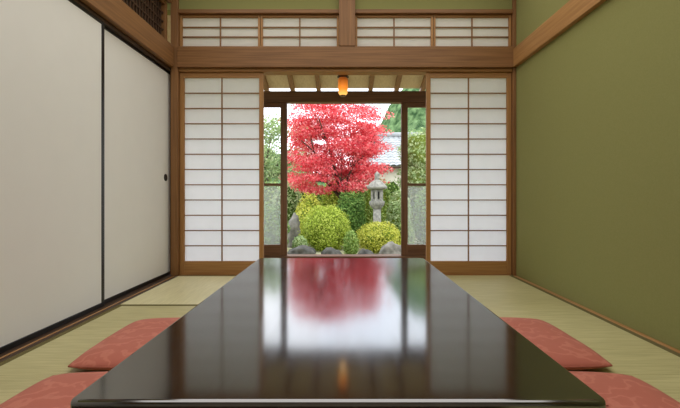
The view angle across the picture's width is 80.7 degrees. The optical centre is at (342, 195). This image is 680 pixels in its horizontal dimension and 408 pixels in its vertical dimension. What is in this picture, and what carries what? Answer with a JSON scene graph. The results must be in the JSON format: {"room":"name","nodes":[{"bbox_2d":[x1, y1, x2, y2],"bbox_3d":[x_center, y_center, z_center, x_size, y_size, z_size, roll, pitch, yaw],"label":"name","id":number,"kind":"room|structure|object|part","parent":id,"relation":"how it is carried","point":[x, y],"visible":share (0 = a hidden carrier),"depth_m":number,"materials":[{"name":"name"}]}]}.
{"room":"traditional dwelling","nodes":[
{"label":"traditional dwelling","id":0,"kind":"room"},
{"bbox_2d":[167,15,425,90],"bbox_3d":[0.000,-1.614,4.365,5.800,0.643,1.630,0,0,0],"label":"ceiling","id":1,"kind":"structure","parent":0,"point":[292,82],"depth_m":4.96,"materials":[{"name":"brown wood"}]},
{"bbox_2d":[337,75,348,96],"bbox_3d":[0.000,-1.385,3.590,0.108,0.989,0.108,0,0,0],"label":"hanging lamp","id":2,"kind":"object","parent":1,"relation":"hanging from","point":[342,81],"visible":0.85,"depth_m":3.56,"materials":[{"name":"orange paper"}]},
{"bbox_3d":[0.000,-0.982,3.590,0.088,0.159,0.088,0,0,0],"label":"lamp shade","id":3,"kind":"part","parent":2,"relation":"part of","materials":[{"name":"orange paper"}]},
{"bbox_2d":[166,0,511,14],"bbox_3d":[-0.046,-1.758,3.470,3.032,0.334,0.100,0,0,0],"label":"wall","id":4,"kind":"structure","parent":0,"point":[183,4],"depth_m":3.42,"materials":[{"name":"green paint"}]},
{"bbox_2d":[171,0,179,275],"bbox_3d":[-1.432,-0.625,3.455,0.060,2.600,0.130,0,0,0],"label":"trim","id":5,"kind":"structure","parent":4,"relation":"attached to","point":[175,16],"depth_m":3.39,"materials":[{"name":"brown wood"}]},
{"bbox_2d":[178,9,512,15],"bbox_3d":[0.022,-1.573,3.460,2.848,0.033,0.120,0,0,0],"label":"trim","id":6,"kind":"structure","parent":4,"relation":"attached to","point":[260,12],"depth_m":3.40,"materials":[{"name":"brown wood"}]},
{"bbox_2d":[339,0,354,45],"bbox_3d":[0.035,-1.595,3.445,0.137,0.659,0.150,0,0,0],"label":"trim","id":7,"kind":"structure","parent":4,"relation":"attached to","point":[346,7],"depth_m":3.37,"materials":[{"name":"brown wood"}]},
{"bbox_2d":[513,0,679,349],"bbox_3d":[1.530,-0.555,0.880,0.120,2.740,5.360,0,0,0],"label":"wall","id":8,"kind":"structure","parent":0,"point":[598,105],"depth_m":2.24,"materials":[{"name":"green paint"}]},
{"bbox_2d":[179,68,511,74],"bbox_3d":[0.022,-1.075,3.465,2.848,0.026,0.110,0,0,0],"label":"trim","id":9,"kind":"structure","parent":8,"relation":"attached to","point":[267,71],"depth_m":3.41,"materials":[{"name":"brown wood"}]},
{"bbox_2d":[177,46,513,67],"bbox_3d":[0.022,-1.177,3.447,2.848,0.176,0.145,0,0,0],"label":"trim","id":10,"kind":"structure","parent":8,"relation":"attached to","point":[187,56],"depth_m":3.38,"materials":[{"name":"brown wood"}]},
{"bbox_2d":[180,15,260,45],"bbox_3d":[-1.056,-1.411,3.450,0.688,0.290,0.030,0,0,0],"label":"transom panel","id":11,"kind":"object","parent":10,"relation":"on","point":[195,30],"visible":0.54,"depth_m":3.46,"materials":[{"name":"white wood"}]},
{"bbox_3d":[-1.056,-1.546,3.450,0.652,0.020,0.028,0,0,0],"label":"rail","id":12,"kind":"part","parent":11,"relation":"part of","materials":[{"name":"brown wood"}]},
{"bbox_2d":[261,15,338,45],"bbox_3d":[-0.372,-1.411,3.450,0.672,0.290,0.030,0,0,0],"label":"transom panel","id":13,"kind":"object","parent":10,"relation":"on","point":[276,30],"visible":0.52,"depth_m":3.46,"materials":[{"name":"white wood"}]},
{"bbox_3d":[-0.372,-1.546,3.450,0.636,0.020,0.028,0,0,0],"label":"rail","id":14,"kind":"part","parent":13,"relation":"part of","materials":[{"name":"brown wood"}]},
{"bbox_2d":[355,15,432,45],"bbox_3d":[0.440,-1.411,3.450,0.669,0.290,0.030,0,0,0],"label":"transom panel","id":15,"kind":"object","parent":10,"relation":"on","point":[370,30],"visible":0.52,"depth_m":3.46,"materials":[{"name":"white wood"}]},
{"bbox_3d":[0.440,-1.546,3.450,0.633,0.020,0.028,0,0,0],"label":"rail","id":16,"kind":"part","parent":15,"relation":"part of","materials":[{"name":"brown wood"}]},
{"bbox_2d":[433,15,510,45],"bbox_3d":[1.111,-1.411,3.450,0.666,0.290,0.030,0,0,0],"label":"transom panel","id":17,"kind":"object","parent":10,"relation":"on","point":[448,30],"visible":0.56,"depth_m":3.46,"materials":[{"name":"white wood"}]},
{"bbox_3d":[1.111,-1.546,3.450,0.630,0.020,0.028,0,0,0],"label":"rail","id":18,"kind":"part","parent":17,"relation":"part of","materials":[{"name":"brown wood"}]},
{"bbox_2d":[511,0,515,275],"bbox_3d":[1.458,-0.625,3.455,0.024,2.600,0.130,0,0,0],"label":"trim","id":19,"kind":"structure","parent":8,"relation":"attached to","point":[513,15],"depth_m":3.39,"materials":[{"name":"brown wood"}]},
{"bbox_2d":[513,0,606,66],"bbox_3d":[1.452,-1.165,0.787,0.035,0.151,5.174,0,0,0],"label":"trim","id":20,"kind":"structure","parent":8,"relation":"attached to","point":[573,11],"depth_m":2.73,"materials":[{"name":"brown wood"}]},
{"bbox_2d":[515,276,679,353],"bbox_3d":[1.456,0.702,1.514,0.028,0.057,3.749,0,0,0],"label":"trim","id":21,"kind":"structure","parent":8,"relation":"attached to","point":[555,294],"depth_m":2.16,"materials":[{"name":"brown wood"}]},
{"bbox_3d":[0.000,0.741,4.027,5.400,0.108,0.985,0,0,0],"label":"floor","id":22,"kind":"structure","parent":0,"visible":0},
{"bbox_2d":[264,254,425,258],"bbox_3d":[0.000,0.670,4.420,5.400,0.031,0.160,0,0,0],"label":"trim","id":23,"kind":"structure","parent":22,"relation":"on","point":[288,255],"depth_m":4.34,"materials":[{"name":"brown wood"}]},
{"bbox_2d":[264,103,286,255],"bbox_3d":[-1.067,-0.185,4.402,0.905,1.678,0.035,0,0,0],"label":"door","id":24,"kind":"structure","parent":23,"relation":"on","point":[269,249],"depth_m":4.38,"materials":[{"name":"brown wood"}]},
{"bbox_3d":[-1.067,-0.999,4.402,0.765,0.050,0.033,0,0,0],"label":"rail","id":25,"kind":"part","parent":24,"relation":"part of","materials":[{"name":"brown wood"}]},
{"bbox_3d":[-1.067,-0.125,4.402,0.765,0.028,0.027,0,0,0],"label":"rail","id":26,"kind":"part","parent":24,"relation":"part of","materials":[{"name":"brown wood"}]},
{"bbox_3d":[-1.067,0.594,4.402,0.765,0.120,0.033,0,0,0],"label":"rail","id":27,"kind":"part","parent":24,"relation":"part of","materials":[{"name":"brown wood"}]},
{"bbox_2d":[401,103,425,255],"bbox_3d":[1.095,-0.185,4.402,0.910,1.678,0.035,0,0,0],"label":"door","id":28,"kind":"structure","parent":23,"relation":"on","point":[407,249],"depth_m":4.38,"materials":[{"name":"brown wood"}]},
{"bbox_3d":[1.095,-0.999,4.402,0.770,0.050,0.033,0,0,0],"label":"rail","id":29,"kind":"part","parent":28,"relation":"part of","materials":[{"name":"brown wood"}]},
{"bbox_3d":[1.095,-0.125,4.402,0.770,0.028,0.027,0,0,0],"label":"rail","id":30,"kind":"part","parent":28,"relation":"part of","materials":[{"name":"brown wood"}]},
{"bbox_3d":[1.095,0.594,4.402,0.770,0.120,0.033,0,0,0],"label":"rail","id":31,"kind":"part","parent":28,"relation":"part of","materials":[{"name":"brown wood"}]},
{"bbox_3d":[-1.552,-1.183,0.880,0.140,0.184,5.360,0,0,0],"label":"wall","id":32,"kind":"structure","parent":0,"visible":0},
{"bbox_2d":[74,0,170,72],"bbox_3d":[-1.485,-1.076,0.850,0.044,0.024,5.300,0,0,0],"label":"trim","id":33,"kind":"structure","parent":32,"relation":"attached to","point":[107,24],"depth_m":2.69,"materials":[{"name":"brown wood"}]},
{"bbox_2d":[80,0,173,66],"bbox_3d":[-1.454,-1.177,0.787,0.055,0.176,5.174,0,0,0],"label":"trim","id":34,"kind":"structure","parent":32,"relation":"attached to","point":[118,13],"depth_m":2.74,"materials":[{"name":"brown wood"}]},
{"bbox_2d":[122,0,166,39],"bbox_3d":[-1.502,-1.450,2.696,0.044,0.347,1.352,0,0,0],"label":"transom","id":35,"kind":"object","parent":32,"relation":"on","point":[154,12],"visible":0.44,"depth_m":3.17,"materials":[{"name":"brown wood"}]},
{"bbox_3d":[-1.521,-1.450,2.696,0.006,0.347,1.352,0,0,0],"label":"backing panel","id":36,"kind":"part","parent":35,"relation":"part of","materials":[{"name":"brown wood"}]},
{"bbox_3d":[-1.498,-1.450,3.353,0.037,0.347,0.037,0,0,0],"label":"frame post","id":37,"kind":"part","parent":35,"relation":"part of","materials":[{"name":"brown wood"}]},
{"bbox_3d":[0.000,0.773,0.810,3.200,0.084,5.220,0,0,0],"label":"floor","id":38,"kind":"structure","parent":0,"visible":0},
{"bbox_2d":[0,276,176,361],"bbox_3d":[-1.470,0.703,1.514,0.073,0.054,3.749,0,0,0],"label":"trim","id":39,"kind":"structure","parent":38,"relation":"on","point":[166,277],"depth_m":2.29,"materials":[{"name":"brown wood"}]},
{"bbox_2d":[0,0,103,353],"bbox_3d":[-1.472,-0.194,1.972,0.022,1.738,0.965,0,0,0],"label":"door","id":40,"kind":"structure","parent":39,"relation":"on","point":[52,51],"depth_m":1.99,"materials":[{"name":"paper"}]},
{"bbox_3d":[-1.473,0.661,1.972,0.020,0.028,0.909,0,0,0],"label":"rail","id":41,"kind":"part","parent":40,"relation":"part of","materials":[{"name":"paint"}]},
{"bbox_3d":[-1.473,-1.053,1.972,0.020,0.020,0.909,0,0,0],"label":"rail","id":42,"kind":"part","parent":40,"relation":"part of","materials":[{"name":"paint"}]},
{"bbox_2d":[104,26,170,303],"bbox_3d":[-1.495,-0.194,2.952,0.022,1.738,1.044,0,0,0],"label":"door","id":43,"kind":"structure","parent":39,"relation":"on","point":[137,90],"depth_m":2.86,"materials":[{"name":"paper"}]},
{"bbox_3d":[-1.496,-1.053,2.952,0.020,0.020,0.988,0,0,0],"label":"rail","id":44,"kind":"part","parent":43,"relation":"part of","materials":[{"name":"paint"}]},
{"bbox_3d":[-1.496,0.661,2.952,0.020,0.028,0.988,0,0,0],"label":"rail","id":45,"kind":"part","parent":43,"relation":"part of","materials":[{"name":"paint"}]},
{"bbox_2d":[0,306,194,403],"bbox_3d":[-0.917,0.702,1.514,0.941,0.056,1.885,0,0,0],"label":"mat","id":46,"kind":"object","parent":38,"relation":"on","point":[53,356],"visible":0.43,"depth_m":1.77,"materials":[{"name":"wicker"}]},
{"bbox_2d":[0,371,108,407],"bbox_3d":[-0.765,0.641,1.165,0.577,0.064,0.587,0,0,-1],"label":"floor cushion","id":47,"kind":"object","parent":46,"relation":"on","point":[55,391],"visible":0.41,"depth_m":1.25,"materials":[{"name":"red fabric"}]},
{"bbox_2d":[68,317,180,370],"bbox_3d":[-0.780,0.641,1.800,0.577,0.064,0.587,0,0,-2],"label":"floor cushion","id":48,"kind":"object","parent":46,"relation":"on","point":[111,351],"visible":0.35,"depth_m":1.65,"materials":[{"name":"red fabric"}]},
{"bbox_2d":[118,275,236,305],"bbox_3d":[-0.446,0.702,2.929,1.885,0.056,0.941,0,0,0],"label":"mat","id":49,"kind":"object","parent":38,"relation":"on","point":[182,290],"visible":0.28,"depth_m":2.83,"materials":[{"name":"wicker"}]},
{"bbox_2d":[445,275,679,373],"bbox_3d":[0.970,0.702,2.458,0.941,0.056,1.883,0,0,0],"label":"mat","id":50,"kind":"object","parent":38,"relation":"on","point":[629,352],"visible":0.34,"depth_m":2.15,"materials":[{"name":"wicker"}]},
{"bbox_2d":[500,317,612,369],"bbox_3d":[0.755,0.641,1.800,0.577,0.064,0.587,0,0,0],"label":"floor cushion","id":51,"kind":"object","parent":50,"relation":"on","point":[570,353],"visible":0.47,"depth_m":1.65,"materials":[{"name":"red fabric"}]},
{"bbox_2d":[624,374,679,401],"bbox_3d":[0.970,0.702,0.578,0.941,0.056,1.873,0,0,0],"label":"mat","id":52,"kind":"object","parent":38,"relation":"on","point":[669,384],"visible":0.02,"depth_m":1.46,"materials":[{"name":"wicker"}]},
{"bbox_2d":[569,371,679,407],"bbox_3d":[0.755,0.641,1.165,0.577,0.064,0.587,0,0,2],"label":"floor cushion","id":53,"kind":"object","parent":52,"relation":"on","point":[617,390],"visible":0.51,"depth_m":1.25,"materials":[{"name":"red fabric"}]},
{"bbox_3d":[0.026,0.702,1.513,0.942,0.056,1.885,0,0,0],"label":"mat","id":54,"kind":"object","parent":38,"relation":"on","visible":0},
{"bbox_2d":[70,258,605,407],"bbox_3d":[-0.008,0.504,1.410,0.890,0.338,1.516,0,0,0],"label":"table","id":55,"kind":"object","parent":54,"relation":"on","point":[281,332],"visible":1,"depth_m":0.87,"materials":[{"name":"black paint"}]},
{"bbox_3d":[0.023,0.706,3.465,2.845,0.059,0.130,0,0,0],"label":"trim","id":56,"kind":"structure","parent":38,"relation":"on","visible":0},
{"bbox_2d":[180,72,263,274],"bbox_3d":[-1.042,-0.193,3.447,0.716,1.736,0.030,0,0,0],"label":"screen","id":57,"kind":"object","parent":56,"relation":"on","point":[222,113],"visible":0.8,"depth_m":3.45,"materials":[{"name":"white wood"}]},
{"bbox_3d":[-1.042,0.618,3.447,0.644,0.115,0.028,0,0,0],"label":"rail","id":58,"kind":"part","parent":57,"relation":"part of","materials":[{"name":"brown wood"}]},
{"bbox_3d":[-1.042,-1.038,3.447,0.644,0.045,0.028,0,0,0],"label":"rail","id":59,"kind":"part","parent":57,"relation":"part of","materials":[{"name":"brown wood"}]},
{"bbox_2d":[426,72,510,274],"bbox_3d":[1.080,-0.193,3.447,0.728,1.736,0.030,0,0,0],"label":"screen","id":60,"kind":"object","parent":56,"relation":"on","point":[468,114],"visible":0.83,"depth_m":3.45,"materials":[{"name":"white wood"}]},
{"bbox_3d":[1.080,-1.038,3.447,0.656,0.045,0.028,0,0,0],"label":"rail","id":61,"kind":"part","parent":60,"relation":"part of","materials":[{"name":"brown wood"}]},
{"bbox_3d":[1.080,0.618,3.447,0.656,0.115,0.028,0,0,0],"label":"rail","id":62,"kind":"part","parent":60,"relation":"part of","materials":[{"name":"brown wood"}]},
{"bbox_3d":[-2.750,-0.375,3.960,0.100,3.000,1.080,0,0,0],"label":"wall","id":63,"kind":"structure","parent":0,"visible":0},
{"bbox_2d":[264,91,425,103],"bbox_3d":[0.000,-1.085,4.410,5.400,0.120,0.100,0,0,0],"label":"trim","id":64,"kind":"structure","parent":63,"relation":"attached to","point":[289,97],"depth_m":4.36,"materials":[{"name":"brown wood"}]},
{"label":"outside","id":65,"kind":"structure","parent":0,"visible":0},
{"bbox_2d":[287,235,419,253],"bbox_3d":[0.000,1.146,17.500,28.000,0.085,26.000,0,0,0],"label":"ground","id":66,"kind":"structure","parent":65,"point":[341,250],"depth_m":8.36,"materials":[{"name":"grey gravel"}]},
{"bbox_2d":[264,200,290,247],"bbox_3d":[-1.485,0.696,7.891,0.896,1.243,0.902,0,0,0],"label":"evergreen shrub","id":67,"kind":"object","parent":66,"relation":"on","point":[272,218],"visible":0.28,"depth_m":7.64,"materials":[{"name":"green plant"}]},
{"bbox_2d":[271,181,301,221],"bbox_3d":[-1.619,0.504,11.805,1.043,2.031,0.824,0,0,0],"label":"evergreen shrub","id":68,"kind":"object","parent":66,"relation":"on","point":[293,197],"visible":0.27,"depth_m":11.57,"materials":[{"name":"green plant"}]},
{"bbox_2d":[264,111,313,186],"bbox_3d":[-2.615,-1.024,15.408,3.499,4.508,1.378,0,0,0],"label":"broadleaf tree","id":69,"kind":"object","parent":66,"relation":"on","point":[271,173],"visible":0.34,"depth_m":15.23,"materials":[{"name":"green plant"}]},
{"bbox_2d":[287,213,300,247],"bbox_3d":[-1.103,0.766,8.998,0.402,0.779,0.281,0,0,0],"label":"rock","id":70,"kind":"object","parent":66,"relation":"on","point":[294,223],"visible":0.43,"depth_m":8.89,"materials":[{"name":"grey stone"}]},
{"bbox_2d":[292,235,308,247],"bbox_3d":[-0.858,0.989,7.958,0.340,0.422,0.340,0,0,0],"label":"shrub","id":71,"kind":"object","parent":66,"relation":"on","point":[298,240],"visible":0.56,"depth_m":7.87,"materials":[{"name":"green plant"}]},
{"bbox_2d":[287,245,315,253],"bbox_3d":[-0.752,1.021,7.192,0.528,0.268,0.417,0,0,0],"label":"rock","id":72,"kind":"object","parent":66,"relation":"on","point":[302,249],"visible":0.47,"depth_m":7.08,"materials":[{"name":"grey stone"}]},
{"bbox_2d":[295,192,321,234],"bbox_3d":[-0.844,0.619,9.888,0.773,1.468,0.774,0,0,0],"label":"shrub","id":73,"kind":"object","parent":66,"relation":"on","point":[306,204],"visible":0.3,"depth_m":9.73,"materials":[{"name":"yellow plant"}]},
{"bbox_2d":[298,204,351,251],"bbox_3d":[-0.392,0.747,8.583,1.174,1.162,0.948,0,0,0],"label":"shrub","id":74,"kind":"object","parent":66,"relation":"on","point":[325,228],"visible":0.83,"depth_m":8.33,"materials":[{"name":"green plant"}]},
{"bbox_2d":[321,247,341,253],"bbox_3d":[-0.198,1.040,7.254,0.412,0.231,0.335,0,0,0],"label":"rock","id":75,"kind":"object","parent":66,"relation":"on","point":[328,250],"visible":0.39,"depth_m":7.17,"materials":[{"name":"grey stone"}]},
{"bbox_2d":[278,104,396,199],"bbox_3d":[-0.164,-0.723,10.721,3.144,3.807,2.310,0,0,-14],"label":"maple tree","id":76,"kind":"object","parent":66,"relation":"on","point":[325,168],"visible":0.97,"depth_m":10.31,"materials":[{"name":"red plant"}]},
{"bbox_2d":[319,178,355,209],"bbox_3d":[-0.134,0.378,12.098,1.273,2.242,0.730,0,0,0],"label":"shrub","id":77,"kind":"object","parent":66,"relation":"on","point":[329,199],"visible":0.12,"depth_m":11.92,"materials":[{"name":"green plant"}]},
{"bbox_2d":[264,177,415,226],"bbox_3d":[0.516,0.415,13.213,15.563,2.183,1.324,0,0,0],"label":"hedge","id":78,"kind":"object","parent":66,"relation":"on","point":[269,191],"visible":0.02,"depth_m":12.95,"materials":[{"name":"green plant"}]},
{"bbox_2d":[335,190,367,241],"bbox_3d":[0.171,0.632,9.746,0.886,1.553,0.846,0,0,0],"label":"evergreen shrub","id":79,"kind":"object","parent":66,"relation":"on","point":[354,208],"visible":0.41,"depth_m":9.53,"materials":[{"name":"green plant"}]},
{"bbox_2d":[343,230,359,253],"bbox_3d":[0.151,0.932,7.590,0.334,0.591,0.337,0,0,0],"label":"shrub","id":80,"kind":"object","parent":66,"relation":"on","point":[351,245],"visible":0.83,"depth_m":7.51,"materials":[{"name":"green plant"}]},
{"bbox_2d":[358,248,373,253],"bbox_3d":[0.405,1.042,7.100,0.308,0.226,0.287,0,0,0],"label":"rock","id":81,"kind":"object","parent":66,"relation":"on","point":[362,251],"visible":0.31,"depth_m":7.05,"materials":[{"name":"grey stone"}]},
{"bbox_2d":[361,178,390,224],"bbox_3d":[0.999,0.432,12.095,1.108,2.106,0.729,0,0,0],"label":"evergreen shrub","id":82,"kind":"object","parent":66,"relation":"on","point":[386,195],"visible":0.22,"depth_m":11.91,"materials":[{"name":"green plant"}]},
{"bbox_2d":[367,172,386,225],"bbox_3d":[0.782,0.296,9.200,0.486,1.718,0.486,0,0,0],"label":"stone lantern","id":83,"kind":"object","parent":66,"relation":"on","point":[376,186],"visible":0.67,"depth_m":9.11,"materials":[{"name":"stone"}]},
{"bbox_3d":[0.782,0.629,9.200,0.199,0.661,0.202,0,0,0],"label":"post","id":84,"kind":"part","parent":83,"relation":"part of","materials":[{"name":"stone"}]},
{"bbox_3d":[0.782,-0.011,9.200,0.285,0.253,0.275,0,0,0],"label":"chamber frame","id":85,"kind":"part","parent":83,"relation":"part of","materials":[{"name":"stone"}]},
{"bbox_2d":[356,221,400,252],"bbox_3d":[0.734,0.879,8.159,1.035,0.757,0.850,0,0,0],"label":"shrub","id":86,"kind":"object","parent":66,"relation":"on","point":[372,237],"visible":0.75,"depth_m":7.91,"materials":[{"name":"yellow plant"}]},
{"bbox_2d":[356,132,423,190],"bbox_3d":[4.800,-0.885,18.200,8.500,4.020,6.000,0,0,0],"label":"house","id":87,"kind":"structure","parent":66,"relation":"on","point":[391,157],"depth_m":16.00,"materials":[{"name":"beige paint"}]},
{"bbox_2d":[379,241,400,253],"bbox_3d":[0.877,0.984,7.183,0.416,0.341,0.408,0,0,45],"label":"rock","id":88,"kind":"object","parent":66,"relation":"on","point":[391,247],"visible":0.47,"depth_m":7.08,"materials":[{"name":"grey stone"}]},
{"bbox_2d":[385,190,411,240],"bbox_3d":[1.421,0.606,10.194,0.685,1.555,0.694,0,0,0],"label":"shrub","id":89,"kind":"object","parent":66,"relation":"on","point":[394,209],"visible":0.4,"depth_m":10.03,"materials":[{"name":"green plant"}]},
{"bbox_2d":[398,220,414,243],"bbox_3d":[1.355,0.864,8.607,0.391,0.781,0.384,0,0,0],"label":"shrub","id":90,"kind":"object","parent":66,"relation":"on","point":[411,234],"visible":0.38,"depth_m":8.50,"materials":[{"name":"green plant"}]},
{"bbox_2d":[396,127,425,200],"bbox_3d":[2.614,-0.471,11.644,2.139,3.403,1.426,0,0,0],"label":"broadleaf tree","id":91,"kind":"object","parent":66,"relation":"on","point":[416,143],"visible":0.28,"depth_m":11.24,"materials":[{"name":"green plant"}]},
{"bbox_2d":[409,187,425,243],"bbox_3d":[2.007,0.536,8.993,0.985,1.723,1.046,0,0,0],"label":"evergreen shrub","id":92,"kind":"object","parent":66,"relation":"on","point":[419,218],"visible":0.18,"depth_m":8.81,"materials":[{"name":"green plant"}]},
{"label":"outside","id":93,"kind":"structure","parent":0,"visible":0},
{"bbox_2d":[264,88,425,191],"bbox_3d":[20.000,-12.890,95.000,160.000,29.130,50.000,0,0,0],"label":"hills","id":94,"kind":"structure","parent":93,"point":[416,116],"depth_m":81.88,"materials":[{"name":"green plant"}]}
]}

